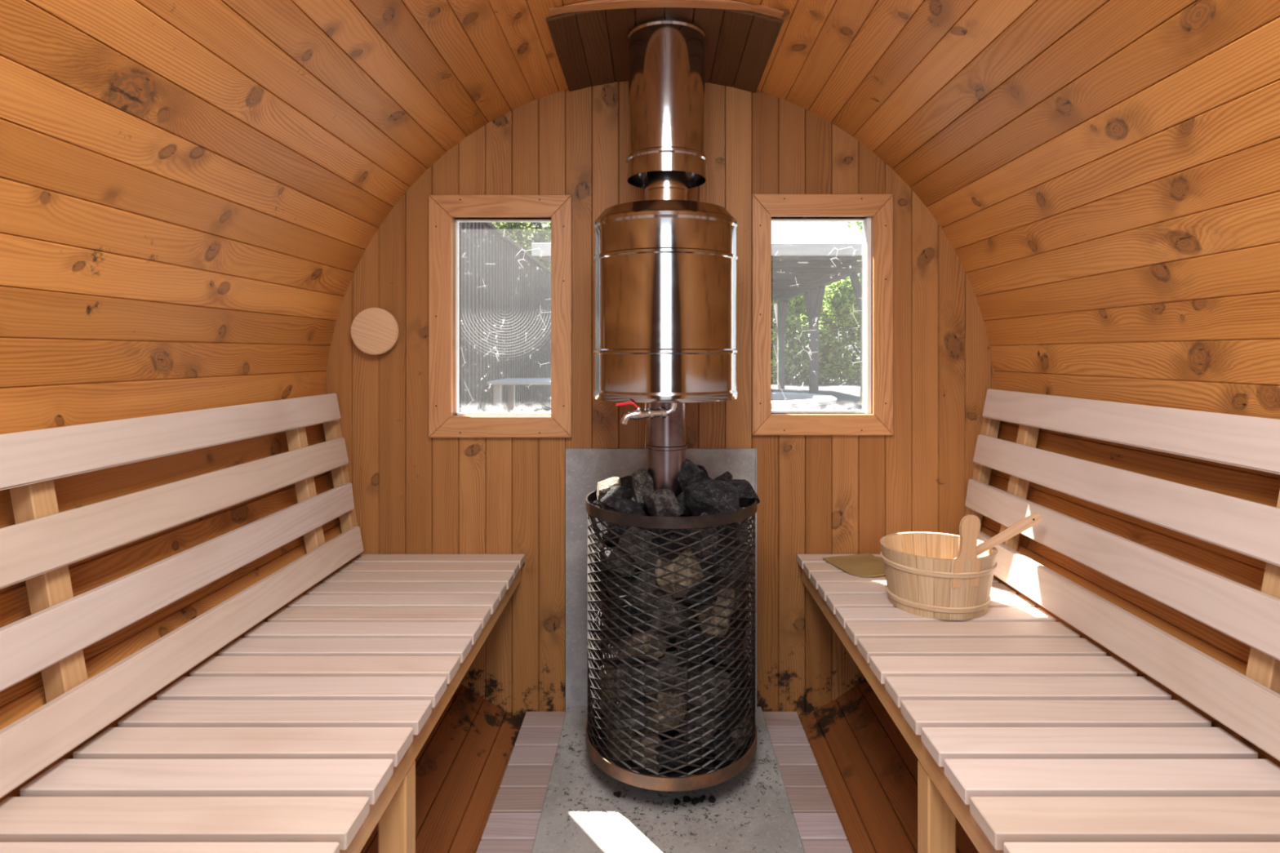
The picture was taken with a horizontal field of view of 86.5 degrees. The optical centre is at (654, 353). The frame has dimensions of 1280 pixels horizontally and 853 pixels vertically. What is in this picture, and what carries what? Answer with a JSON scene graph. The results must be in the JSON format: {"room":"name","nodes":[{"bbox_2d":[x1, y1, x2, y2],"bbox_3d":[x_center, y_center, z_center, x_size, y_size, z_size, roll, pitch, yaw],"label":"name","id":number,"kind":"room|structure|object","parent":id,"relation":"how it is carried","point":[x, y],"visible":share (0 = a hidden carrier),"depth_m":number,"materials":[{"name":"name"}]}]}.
{"room":"barrel sauna interior","nodes":[
{"label":"barrel sauna interior","id":0,"kind":"room"},
{"bbox_2d":[0,0,488,802],"bbox_3d":[-0.729,-0.029,0.692,0.509,1.329,2.743,0,0,0],"label":"wall","id":1,"kind":"structure","parent":0,"point":[193,193],"depth_m":1.20,"materials":[{"name":"brown wood"}]},
{"bbox_2d":[0,393,524,852],"bbox_3d":[-0.653,0.568,0.996,0.574,0.916,1.891,0,0,0],"label":"bench","id":2,"kind":"object","parent":1,"relation":"on","point":[306,733],"visible":1,"depth_m":1.06,"materials":[{"name":"brown wood"}]},
{"bbox_2d":[324,79,995,719],"bbox_3d":[0.012,0.167,1.966,2.057,1.943,0.045,0,0,0],"label":"wall","id":3,"kind":"structure","parent":0,"point":[414,492],"depth_m":1.94,"materials":[{"name":"brown wood"}]},
{"bbox_2d":[351,307,399,355],"bbox_3d":[-0.785,-0.063,1.923,0.132,0.132,0.038,0,0,0],"label":"plug","id":4,"kind":"object","parent":3,"relation":"attached to","point":[374,331],"visible":1,"depth_m":1.90,"materials":[{"name":"brown wood"}]},
{"bbox_2d":[428,195,572,437],"bbox_3d":[-0.438,-0.106,1.959,0.405,0.688,0.068,0,0,0],"label":"window","id":5,"kind":"structure","parent":3,"relation":"in","point":[442,209],"depth_m":1.93,"materials":[{"name":"brown wood"}]},
{"bbox_2d":[565,448,756,711],"bbox_3d":[0.019,0.645,1.936,0.544,0.750,0.014,0,0,0],"label":"heat shield","id":6,"kind":"object","parent":3,"relation":"attached to","point":[584,467],"visible":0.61,"depth_m":1.93,"materials":[{"name":"grey metal"}]},
{"bbox_2d":[751,194,893,435],"bbox_3d":[0.477,-0.111,1.959,0.399,0.684,0.068,0,0,0],"label":"window","id":7,"kind":"structure","parent":3,"relation":"in","point":[879,207],"depth_m":1.93,"materials":[{"name":"brown wood"}]},
{"bbox_2d":[401,0,924,122],"bbox_3d":[0.016,-0.747,0.692,1.017,0.172,2.743,0,0,0],"label":"ceiling","id":8,"kind":"structure","parent":0,"point":[503,53],"depth_m":1.57,"materials":[{"name":"brown wood"}]},
{"bbox_2d":[546,7,783,93],"bbox_3d":[0.023,-0.767,1.737,0.536,0.046,0.410,0,0,0],"label":"ceiling panel","id":9,"kind":"object","parent":8,"relation":"attached to","point":[764,31],"visible":0.73,"depth_m":1.67,"materials":[{"name":"brown wood"}]},
{"bbox_2d":[549,0,783,18],"bbox_3d":[0.026,-0.772,1.515,0.517,0.038,0.030,0,0,0],"label":"batten","id":10,"kind":"object","parent":8,"relation":"attached to","point":[595,5],"visible":1,"depth_m":1.51,"materials":[{"name":"brown wood"}]},
{"bbox_2d":[475,706,853,852],"bbox_3d":[0.021,1.022,0.661,0.773,0.041,2.560,0,0,0],"label":"floor","id":11,"kind":"structure","parent":0,"point":[751,811],"depth_m":1.52,"materials":[{"name":"grey concrete"}]},
{"bbox_2d":[613,791,621,797],"bbox_3d":[-0.084,0.996,1.539,0.017,0.011,0.018,0,0,-17],"label":"chip","id":12,"kind":"object","parent":11,"relation":"on","point":[618,793],"visible":1,"depth_m":1.54,"materials":[{"name":"black stone"}]},
{"bbox_2d":[586,403,756,791],"bbox_3d":[0.041,0.556,1.670,0.417,0.888,0.417,0,0,0],"label":"stove","id":13,"kind":"object","parent":11,"relation":"on","point":[666,446],"visible":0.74,"depth_m":1.50,"materials":[{"name":"metal"}]},
{"bbox_2d":[591,708,605,736],"bbox_3d":[-0.111,0.889,1.663,0.074,0.092,0.077,0,0,17],"label":"stone","id":14,"kind":"object","parent":13,"relation":"on","point":[599,721],"visible":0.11,"depth_m":1.64,"materials":[{"name":"grey stone"}]},
{"bbox_2d":[604,713,635,758],"bbox_3d":[-0.059,0.904,1.609,0.108,0.116,0.110,0,0,-16],"label":"stone","id":15,"kind":"object","parent":13,"relation":"in","point":[617,732],"visible":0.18,"depth_m":1.56,"materials":[{"name":"grey stone"}]},
{"bbox_2d":[596,681,613,717],"bbox_3d":[-0.097,0.824,1.615,0.072,0.103,0.094,0,0,8],"label":"stone","id":16,"kind":"object","parent":15,"relation":"on","point":[609,704],"visible":0.22,"depth_m":1.58,"materials":[{"name":"grey stone"}]},
{"bbox_2d":[598,662,616,701],"bbox_3d":[-0.084,0.769,1.590,0.076,0.086,0.065,0,0,35],"label":"stone","id":17,"kind":"object","parent":16,"relation":"on","point":[610,695],"visible":0.26,"depth_m":1.58,"materials":[{"name":"grey stone"}]},
{"bbox_2d":[600,632,642,665],"bbox_3d":[-0.079,0.695,1.600,0.089,0.092,0.132,0,0,-23],"label":"stone","id":18,"kind":"object","parent":17,"relation":"on","point":[609,644],"visible":0.22,"depth_m":1.57,"materials":[{"name":"grey stone"}]},
{"bbox_2d":[601,591,633,642],"bbox_3d":[-0.069,0.603,1.594,0.113,0.140,0.116,0,0,8],"label":"stone","id":19,"kind":"object","parent":18,"relation":"on","point":[619,622],"visible":0.26,"depth_m":1.57,"materials":[{"name":"grey stone"}]},
{"bbox_2d":[630,469,653,503],"bbox_3d":[-0.024,0.331,1.658,0.102,0.098,0.080,0,0,-41],"label":"stone","id":20,"kind":"object","parent":13,"relation":"in","point":[642,482],"visible":0.56,"depth_m":1.62,"materials":[{"name":"grey stone"}]},
{"bbox_2d":[627,730,665,773],"bbox_3d":[-0.008,0.894,1.538,0.096,0.094,0.074,0,0,22],"label":"stone","id":21,"kind":"object","parent":13,"relation":"on","point":[645,741],"visible":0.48,"depth_m":1.51,"materials":[{"name":"grey stone"}]},
{"bbox_2d":[608,696,651,730],"bbox_3d":[-0.058,0.810,1.557,0.104,0.089,0.078,0,0,-24],"label":"stone","id":22,"kind":"object","parent":21,"relation":"on","point":[644,700],"visible":0.49,"depth_m":1.53,"materials":[{"name":"grey stone"}]},
{"bbox_2d":[613,661,645,697],"bbox_3d":[-0.045,0.743,1.541,0.076,0.084,0.096,0,0,27],"label":"stone","id":23,"kind":"object","parent":22,"relation":"on","point":[631,682],"visible":0.48,"depth_m":1.51,"materials":[{"name":"grey stone"}]},
{"bbox_2d":[621,630,669,660],"bbox_3d":[-0.026,0.643,1.552,0.126,0.105,0.111,0,0,24],"label":"stone","id":24,"kind":"object","parent":23,"relation":"on","point":[643,637],"visible":0.41,"depth_m":1.50,"materials":[{"name":"stone"}]},
{"bbox_2d":[622,596,651,633],"bbox_3d":[-0.040,0.581,1.532,0.067,0.087,0.084,0,0,-44],"label":"stone","id":25,"kind":"object","parent":24,"relation":"on","point":[644,617],"visible":0.42,"depth_m":1.51,"materials":[{"name":"grey stone"}]},
{"bbox_2d":[603,571,639,608],"bbox_3d":[-0.073,0.536,1.569,0.084,0.086,0.072,0,0,26],"label":"stone","id":26,"kind":"object","parent":25,"relation":"on","point":[620,582],"visible":0.48,"depth_m":1.55,"materials":[{"name":"grey stone"}]},
{"bbox_2d":[601,547,639,577],"bbox_3d":[-0.077,0.481,1.573,0.085,0.067,0.066,0,0,-1],"label":"stone","id":27,"kind":"object","parent":26,"relation":"on","point":[631,569],"visible":0.55,"depth_m":1.54,"materials":[{"name":"grey stone"}]},
{"bbox_2d":[599,498,650,545],"bbox_3d":[-0.056,0.399,1.585,0.101,0.116,0.114,0,0,43],"label":"stone","id":28,"kind":"object","parent":27,"relation":"on","point":[628,506],"visible":0.34,"depth_m":1.57,"materials":[{"name":"grey stone"}]},
{"bbox_2d":[600,485,626,512],"bbox_3d":[-0.089,0.350,1.604,0.067,0.075,0.070,0,0,-28],"label":"stone","id":29,"kind":"object","parent":28,"relation":"on","point":[612,498],"visible":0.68,"depth_m":1.60,"materials":[{"name":"grey stone"}]},
{"bbox_2d":[631,496,647,510],"bbox_3d":[-0.041,0.366,1.632,0.064,0.058,0.063,0,0,9],"label":"stone","id":30,"kind":"object","parent":28,"relation":"on","point":[643,505],"visible":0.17,"depth_m":1.61,"materials":[{"name":"grey stone"}]},
{"bbox_2d":[648,589,694,639],"bbox_3d":[0.042,0.583,1.545,0.116,0.132,0.131,0,0,33],"label":"stone","id":31,"kind":"object","parent":24,"relation":"on","point":[658,613],"visible":0.53,"depth_m":1.49,"materials":[{"name":"grey stone"}]},
{"bbox_2d":[626,570,659,610],"bbox_3d":[-0.018,0.524,1.533,0.074,0.091,0.101,0,0,37],"label":"stone","id":32,"kind":"object","parent":31,"relation":"on","point":[643,575],"visible":0.38,"depth_m":1.50,"materials":[{"name":"grey stone"}]},
{"bbox_2d":[618,526,658,571],"bbox_3d":[-0.029,0.446,1.539,0.108,0.112,0.076,0,0,42],"label":"stone","id":33,"kind":"object","parent":32,"relation":"on","point":[644,535],"visible":0.54,"depth_m":1.51,"materials":[{"name":"grey stone"}]},
{"bbox_2d":[654,547,703,597],"bbox_3d":[0.059,0.478,1.524,0.100,0.121,0.123,0,0,21],"label":"stone","id":34,"kind":"object","parent":31,"relation":"on","point":[687,562],"visible":0.5,"depth_m":1.49,"materials":[{"name":"stone"}]},
{"bbox_2d":[651,508,695,560],"bbox_3d":[0.051,0.408,1.525,0.090,0.116,0.084,0,0,-36],"label":"stone","id":35,"kind":"object","parent":34,"relation":"on","point":[664,513],"visible":0.59,"depth_m":1.50,"materials":[{"name":"grey stone"}]},
{"bbox_2d":[644,690,687,732],"bbox_3d":[0.029,0.805,1.539,0.098,0.133,0.131,0,0,-10],"label":"stone","id":36,"kind":"object","parent":21,"relation":"on","point":[659,696],"visible":0.46,"depth_m":1.49,"materials":[{"name":"grey stone"}]},
{"bbox_2d":[640,650,690,698],"bbox_3d":[0.029,0.724,1.538,0.112,0.120,0.122,0,0,16],"label":"stone","id":37,"kind":"object","parent":36,"relation":"on","point":[673,660],"visible":0.44,"depth_m":1.50,"materials":[{"name":"grey stone"}]},
{"bbox_2d":[675,625,711,664],"bbox_3d":[0.091,0.649,1.523,0.082,0.086,0.081,0,0,22],"label":"stone","id":38,"kind":"object","parent":37,"relation":"on","point":[687,634],"visible":0.53,"depth_m":1.49,"materials":[{"name":"grey stone"}]},
{"bbox_2d":[643,488,683,516],"bbox_3d":[0.018,0.351,1.585,0.080,0.075,0.106,0,0,-18],"label":"stone","id":39,"kind":"object","parent":13,"relation":"on","point":[655,500],"visible":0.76,"depth_m":1.56,"materials":[{"name":"grey stone"}]},
{"bbox_2d":[592,199,738,403],"bbox_3d":[0.028,-0.121,1.670,0.355,0.461,0.355,0,0,0],"label":"water tank","id":40,"kind":"object","parent":13,"relation":"on","point":[665,276],"visible":1,"depth_m":1.51,"materials":[{"name":"silver metal"}]},
{"bbox_2d":[615,401,676,424],"bbox_3d":[-0.018,0.129,1.515,0.141,0.056,0.027,0,0,-18],"label":"water tap","id":41,"kind":"object","parent":40,"relation":"attached to","point":[662,412],"visible":0.95,"depth_m":1.51,"materials":[{"name":"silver metal"}]},
{"bbox_2d":[626,15,706,209],"bbox_3d":[0.030,-0.603,1.670,0.199,0.515,0.199,0,0,0],"label":"flue section","id":42,"kind":"object","parent":40,"relation":"on","point":[666,157],"visible":0.9,"depth_m":1.59,"materials":[{"name":"metal"}]},
{"bbox_2d":[656,731,706,768],"bbox_3d":[0.056,0.890,1.534,0.121,0.083,0.108,0,0,3],"label":"stone","id":43,"kind":"object","parent":13,"relation":"on","point":[673,744],"visible":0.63,"depth_m":1.49,"materials":[{"name":"black stone"}]},
{"bbox_2d":[678,709,723,748],"bbox_3d":[0.107,0.839,1.534,0.104,0.109,0.072,0,0,-12],"label":"stone","id":44,"kind":"object","parent":43,"relation":"on","point":[702,720],"visible":0.44,"depth_m":1.51,"materials":[{"name":"grey stone"}]},
{"bbox_2d":[681,659,733,714],"bbox_3d":[0.119,0.752,1.555,0.124,0.136,0.113,0,0,-3],"label":"stone","id":45,"kind":"object","parent":44,"relation":"on","point":[702,668],"visible":0.51,"depth_m":1.52,"materials":[{"name":"grey stone"}]},
{"bbox_2d":[706,624,738,666],"bbox_3d":[0.151,0.663,1.564,0.106,0.103,0.099,0,0,-32],"label":"stone","id":46,"kind":"object","parent":45,"relation":"on","point":[714,641],"visible":0.37,"depth_m":1.53,"materials":[{"name":"grey stone"}]},
{"bbox_2d":[692,586,734,637],"bbox_3d":[0.133,0.583,1.585,0.110,0.144,0.118,0,0,8],"label":"stone","id":47,"kind":"object","parent":46,"relation":"on","point":[701,617],"visible":0.3,"depth_m":1.54,"materials":[{"name":"stone"}]},
{"bbox_2d":[679,577,716,605],"bbox_3d":[0.093,0.529,1.522,0.079,0.074,0.089,0,0,-16],"label":"stone","id":48,"kind":"object","parent":47,"relation":"on","point":[702,586],"visible":0.53,"depth_m":1.49,"materials":[{"name":"grey stone"}]},
{"bbox_2d":[708,542,752,588],"bbox_3d":[0.163,0.504,1.613,0.131,0.125,0.129,0,0,29],"label":"stone","id":49,"kind":"object","parent":47,"relation":"on","point":[726,582],"visible":0.27,"depth_m":1.57,"materials":[{"name":"grey stone"}]},
{"bbox_2d":[695,540,733,582],"bbox_3d":[0.131,0.471,1.558,0.112,0.119,0.098,0,0,30],"label":"stone","id":50,"kind":"object","parent":49,"relation":"on","point":[715,558],"visible":0.45,"depth_m":1.51,"materials":[{"name":"grey stone"}]},
{"bbox_2d":[689,512,718,555],"bbox_3d":[0.108,0.406,1.529,0.063,0.094,0.061,0,0,-23],"label":"stone","id":51,"kind":"object","parent":50,"relation":"on","point":[701,535],"visible":0.38,"depth_m":1.51,"materials":[{"name":"grey stone"}]},
{"bbox_2d":[715,521,739,546],"bbox_3d":[0.158,0.407,1.578,0.066,0.116,0.116,0,0,26],"label":"stone","id":52,"kind":"object","parent":49,"relation":"on","point":[726,531],"visible":0.17,"depth_m":1.55,"materials":[{"name":"grey stone"}]},
{"bbox_2d":[682,480,741,515],"bbox_3d":[0.131,0.341,1.575,0.132,0.089,0.127,0,0,2],"label":"stone","id":53,"kind":"object","parent":52,"relation":"on","point":[710,497],"visible":0.8,"depth_m":1.54,"materials":[{"name":"grey stone"}]},
{"bbox_2d":[734,507,748,542],"bbox_3d":[0.190,0.408,1.655,0.064,0.096,0.071,0,0,-19],"label":"stone","id":54,"kind":"object","parent":49,"relation":"on","point":[744,525],"visible":0.12,"depth_m":1.63,"materials":[{"name":"grey stone"}]},
{"bbox_2d":[675,491,693,516],"bbox_3d":[0.083,0.351,1.602,0.068,0.076,0.056,0,0,-33],"label":"stone","id":55,"kind":"object","parent":13,"relation":"on","point":[686,513],"visible":0.18,"depth_m":1.59,"materials":[{"name":"grey stone"}]},
{"bbox_2d":[677,457,712,491],"bbox_3d":[0.082,0.314,1.669,0.138,0.120,0.083,0,0,-2],"label":"stone","id":56,"kind":"object","parent":13,"relation":"in","point":[691,473],"visible":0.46,"depth_m":1.64,"materials":[{"name":"grey stone"}]},
{"bbox_2d":[696,464,706,472],"bbox_3d":[0.116,0.362,1.903,0.057,0.101,0.099,0,0,-27],"label":"stone","id":57,"kind":"object","parent":13,"relation":"in","point":[701,467],"visible":0.1,"depth_m":1.89,"materials":[{"name":"grey stone"}]},
{"bbox_2d":[705,728,737,765],"bbox_3d":[0.138,0.890,1.554,0.084,0.077,0.095,0,0,-15],"label":"stone","id":58,"kind":"object","parent":13,"relation":"on","point":[715,753],"visible":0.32,"depth_m":1.52,"materials":[{"name":"black stone"}]},
{"bbox_2d":[715,686,745,732],"bbox_3d":[0.160,0.819,1.584,0.115,0.117,0.073,0,0,-45],"label":"stone","id":59,"kind":"object","parent":58,"relation":"on","point":[726,713],"visible":0.22,"depth_m":1.56,"materials":[{"name":"grey stone"}]},
{"bbox_2d":[704,653,750,687],"bbox_3d":[0.171,0.742,1.615,0.115,0.094,0.097,0,0,9],"label":"stone","id":60,"kind":"object","parent":59,"relation":"on","point":[736,673],"visible":0.23,"depth_m":1.57,"materials":[{"name":"grey stone"}]},
{"bbox_2d":[730,597,749,653],"bbox_3d":[0.164,0.654,1.652,0.108,0.127,0.136,0,0,37],"label":"stone","id":61,"kind":"object","parent":60,"relation":"on","point":[736,613],"visible":0.12,"depth_m":1.64,"materials":[{"name":"grey stone"}]},
{"bbox_2d":[741,591,749,605],"bbox_3d":[0.200,0.605,1.694,0.068,0.080,0.085,0,0,-10],"label":"stone","id":62,"kind":"object","parent":61,"relation":"on","point":[744,593],"visible":0.09,"depth_m":1.66,"materials":[{"name":"grey stone"}]},
{"bbox_2d":[715,471,732,482],"bbox_3d":[0.168,0.354,1.802,0.066,0.083,0.087,0,0,-22],"label":"stone","id":63,"kind":"object","parent":13,"relation":"in","point":[726,477],"visible":0.27,"depth_m":1.78,"materials":[{"name":"grey stone"}]},
{"bbox_2d":[728,709,751,746],"bbox_3d":[0.191,0.881,1.613,0.082,0.094,0.066,0,0,13],"label":"stone","id":64,"kind":"object","parent":13,"relation":"on","point":[736,732],"visible":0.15,"depth_m":1.58,"materials":[{"name":"grey stone"}]},
{"bbox_2d":[727,479,759,507],"bbox_3d":[0.212,0.349,1.675,0.083,0.073,0.098,0,0,-16],"label":"stone","id":65,"kind":"object","parent":13,"relation":"on","point":[748,496],"visible":0.67,"depth_m":1.65,"materials":[{"name":"grey stone"}]},
{"bbox_3d":[0.179,0.894,1.695,0.117,0.121,0.112,21,32,-3],"label":"stone","id":66,"kind":"object","parent":13,"relation":"in","visible":0},
{"bbox_2d":[739,673,752,702],"bbox_3d":[0.192,0.818,1.649,0.098,0.113,0.096,0,0,10],"label":"stone","id":67,"kind":"object","parent":66,"relation":"on","point":[744,682],"visible":0.07,"depth_m":1.63,"materials":[{"name":"grey stone"}]},
{"bbox_3d":[-0.081,0.891,1.738,0.111,0.101,0.105,3,8,-43],"label":"stone","id":68,"kind":"object","parent":13,"relation":"in","visible":0},
{"bbox_2d":[590,671,599,692],"bbox_3d":[-0.103,0.812,1.703,0.113,0.119,0.126,0,0,37],"label":"stone","id":69,"kind":"object","parent":68,"relation":"on","point":[594,673],"visible":0.03,"depth_m":1.67,"materials":[{"name":"grey stone"}]},
{"bbox_2d":[590,640,615,674],"bbox_3d":[-0.093,0.731,1.673,0.102,0.143,0.145,0,0,22],"label":"stone","id":70,"kind":"object","parent":69,"relation":"on","point":[600,663],"visible":0.09,"depth_m":1.62,"materials":[{"name":"grey stone"}]},
{"bbox_2d":[590,608,605,634],"bbox_3d":[-0.119,0.650,1.649,0.092,0.065,0.065,0,0,31],"label":"stone","id":71,"kind":"object","parent":70,"relation":"on","point":[600,614],"visible":0.2,"depth_m":1.64,"materials":[{"name":"grey stone"}]},
{"bbox_3d":[-0.081,0.653,1.728,0.082,0.137,0.135,3,7,23],"label":"stone","id":72,"kind":"object","parent":13,"relation":"in","visible":0},
{"bbox_2d":[593,584,604,599],"bbox_3d":[-0.092,0.576,1.681,0.113,0.112,0.100,0,0,-7],"label":"stone","id":73,"kind":"object","parent":72,"relation":"on","point":[601,596],"visible":0.04,"depth_m":1.69,"materials":[{"name":"grey stone"}]},
{"bbox_2d":[593,545,616,594],"bbox_3d":[-0.082,0.514,1.629,0.088,0.120,0.129,0,0,21],"label":"stone","id":74,"kind":"object","parent":73,"relation":"on","point":[607,553],"visible":0.15,"depth_m":1.59,"materials":[{"name":"grey stone"}]},
{"bbox_2d":[589,506,612,543],"bbox_3d":[-0.106,0.413,1.669,0.092,0.095,0.098,0,0,36],"label":"stone","id":75,"kind":"object","parent":74,"relation":"on","point":[595,519],"visible":0.11,"depth_m":1.64,"materials":[{"name":"grey stone"}]},
{"bbox_2d":[596,476,621,508],"bbox_3d":[-0.110,0.341,1.648,0.060,0.082,0.058,0,0,-6],"label":"stone","id":76,"kind":"object","parent":75,"relation":"on","point":[603,486],"visible":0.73,"depth_m":1.64,"materials":[{"name":"grey stone"}]},
{"bbox_2d":[603,542,614,549],"bbox_3d":[-0.093,0.484,1.704,0.107,0.140,0.100,0,0,-25],"label":"stone","id":77,"kind":"object","parent":73,"relation":"on","point":[608,545],"visible":0.04,"depth_m":1.65,"materials":[{"name":"black stone"}]},
{"label":"stone","id":78,"kind":"object","parent":13,"relation":"in","visible":0},
{"bbox_3d":[-0.058,0.475,1.772,0.120,0.134,0.113,30,20,-31],"label":"stone","id":79,"kind":"object","parent":78,"relation":"on","visible":0},
{"bbox_2d":[625,489,631,499],"bbox_3d":[-0.079,0.400,1.733,0.100,0.098,0.125,0,0,10],"label":"stone","id":80,"kind":"object","parent":79,"relation":"on","point":[628,492],"visible":0.03,"depth_m":1.74,"materials":[{"name":"grey stone"}]},
{"label":"stone","id":81,"kind":"object","parent":13,"relation":"in","visible":0},
{"bbox_2d":[619,475,631,490],"bbox_3d":[-0.066,0.360,1.817,0.068,0.074,0.071,0,0,-26],"label":"stone","id":82,"kind":"object","parent":81,"relation":"on","point":[626,482],"visible":0.16,"depth_m":1.80,"materials":[{"name":"grey stone"}]},
{"bbox_2d":[674,798,680,804],"bbox_3d":[0.051,0.996,1.512,0.014,0.010,0.020,0,0,12],"label":"chip","id":83,"kind":"object","parent":11,"relation":"on","point":[677,801],"visible":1,"depth_m":1.51,"materials":[{"name":"black stone"}]},
{"bbox_2d":[682,795,690,802],"bbox_3d":[0.072,0.997,1.519,0.018,0.012,0.014,0,0,8],"label":"chip","id":84,"kind":"object","parent":11,"relation":"on","point":[686,798],"visible":1,"depth_m":1.52,"materials":[{"name":"black stone"}]},
{"bbox_2d":[691,796,699,804],"bbox_3d":[0.091,0.996,1.514,0.018,0.011,0.017,0,0,0],"label":"chip","id":85,"kind":"object","parent":11,"relation":"on","point":[695,800],"visible":1,"depth_m":1.51,"materials":[{"name":"black stone"}]},
{"bbox_2d":[699,795,706,802],"bbox_3d":[0.108,0.997,1.523,0.012,0.012,0.020,0,0,33],"label":"chip","id":86,"kind":"object","parent":11,"relation":"on","point":[702,798],"visible":1,"depth_m":1.52,"materials":[{"name":"black stone"}]},
{"bbox_2d":[708,796,715,803],"bbox_3d":[0.130,0.995,1.518,0.017,0.010,0.017,0,0,-25],"label":"chip","id":87,"kind":"object","parent":11,"relation":"on","point":[711,799],"visible":1,"depth_m":1.51,"materials":[{"name":"black stone"}]},
{"bbox_2d":[360,678,978,852],"bbox_3d":[0.016,0.893,0.692,1.766,0.548,2.743,0,0,0],"label":"wall","id":88,"kind":"structure","parent":0,"point":[868,770],"depth_m":1.61,"materials":[{"name":"brown wood"}]},
{"bbox_2d":[831,0,1279,766],"bbox_3d":[0.761,-0.029,0.692,0.509,1.329,2.743,0,0,0],"label":"wall","id":89,"kind":"structure","parent":0,"point":[1103,176],"depth_m":1.25,"materials":[{"name":"brown wood"}]},
{"bbox_2d":[796,388,1279,852],"bbox_3d":[0.694,0.560,0.996,0.576,0.925,1.891,0,0,0],"label":"bench","id":90,"kind":"object","parent":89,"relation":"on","point":[1022,731],"visible":0.8,"depth_m":1.09,"materials":[{"name":"brown wood"}]},
{"bbox_2d":[822,552,885,577],"bbox_3d":[0.565,0.566,1.823,0.160,0.009,0.180,0,0,-16],"label":"cloth","id":91,"kind":"object","parent":90,"relation":"on","point":[862,565],"visible":0.92,"depth_m":1.83,"materials":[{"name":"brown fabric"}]},
{"bbox_2d":[880,514,997,620],"bbox_3d":[0.646,0.454,1.546,0.250,0.233,0.247,0,0,0],"label":"wooden bucket","id":92,"kind":"object","parent":90,"relation":"on","point":[924,578],"visible":0.98,"depth_m":1.47,"materials":[{"name":"brown wood"}]},
{"bbox_2d":[954,513,1042,559],"bbox_3d":[0.713,0.450,1.511,0.263,0.202,0.072,0,0,25],"label":"ladle","id":93,"kind":"object","parent":92,"relation":"in","point":[1030,521],"visible":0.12,"depth_m":1.50,"materials":[{"name":"brown wood"}]},
{"label":"outside","id":94,"kind":"structure","parent":0,"visible":0},
{"bbox_2d":[771,372,860,410],"bbox_3d":[0.000,1.050,23.800,60.000,0.300,42.400,0,0,0],"label":"ground","id":95,"kind":"structure","parent":94,"point":[847,396],"depth_m":16.23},
{"bbox_2d":[459,222,551,412],"bbox_3d":[-1.450,-0.113,6.164,0.100,2.024,7.028,0,0,0],"label":"fence","id":96,"kind":"object","parent":95,"relation":"on","point":[500,281],"visible":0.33,"depth_m":6.30,"materials":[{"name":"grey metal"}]},
{"bbox_2d":[488,377,551,412],"bbox_3d":[-0.955,0.562,5.904,0.810,0.674,0.708,0,0,0],"label":"garden table","id":97,"kind":"object","parent":95,"relation":"on","point":[497,384],"visible":0.41,"depth_m":5.60,"materials":[{"name":"white paint"}]},
{"bbox_2d":[490,222,551,270],"bbox_3d":[-4.504,-2.461,20.999,5.570,6.733,3.641,0,0,6],"label":"leafy tree","id":98,"kind":"object","parent":95,"relation":"on","point":[517,230],"visible":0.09,"depth_m":20.42,"materials":[{"name":"green plant"}]},
{"bbox_2d":[531,243,862,410],"bbox_3d":[0.935,-0.360,13.800,5.470,2.520,8.516,0,0,0],"label":"pergola","id":99,"kind":"object","parent":95,"relation":"on","point":[797,269],"visible":0.21,"depth_m":12.01,"materials":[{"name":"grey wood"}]},
{"bbox_2d":[771,283,835,383],"bbox_3d":[4.176,-0.921,20.869,3.601,3.747,2.108,0,0,0],"label":"leafy shrub","id":100,"kind":"object","parent":95,"relation":"on","point":[796,353],"visible":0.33,"depth_m":20.42,"materials":[{"name":"green plant"}]},
{"bbox_2d":[771,391,836,410],"bbox_3d":[1.180,0.722,8.750,2.260,0.354,2.260,0,0,0],"label":"hot tub","id":101,"kind":"object","parent":95,"relation":"on","point":[785,401],"visible":0.23,"depth_m":8.04,"materials":[{"name":"white plastic"}]},
{"bbox_2d":[772,276,848,377],"bbox_3d":[4.893,-0.947,22.447,3.730,3.724,1.958,0,0,-16],"label":"leafy shrub","id":102,"kind":"object","parent":95,"relation":"on","point":[793,332],"visible":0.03,"depth_m":22.14,"materials":[{"name":"green plant"}]},
{"bbox_2d":[804,260,861,385],"bbox_3d":[6.252,-0.853,20.030,3.411,3.746,2.444,0,0,-9],"label":"leafy shrub","id":103,"kind":"object","parent":95,"relation":"on","point":[839,309],"visible":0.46,"depth_m":19.84,"materials":[{"name":"green plant"}]},
{"bbox_2d":[847,222,862,237],"bbox_3d":[8.305,-2.253,21.904,5.097,6.317,2.528,0,0,0],"label":"tree","id":104,"kind":"object","parent":95,"relation":"on","point":[860,229],"visible":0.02,"depth_m":22.52,"materials":[{"name":"green plant"}]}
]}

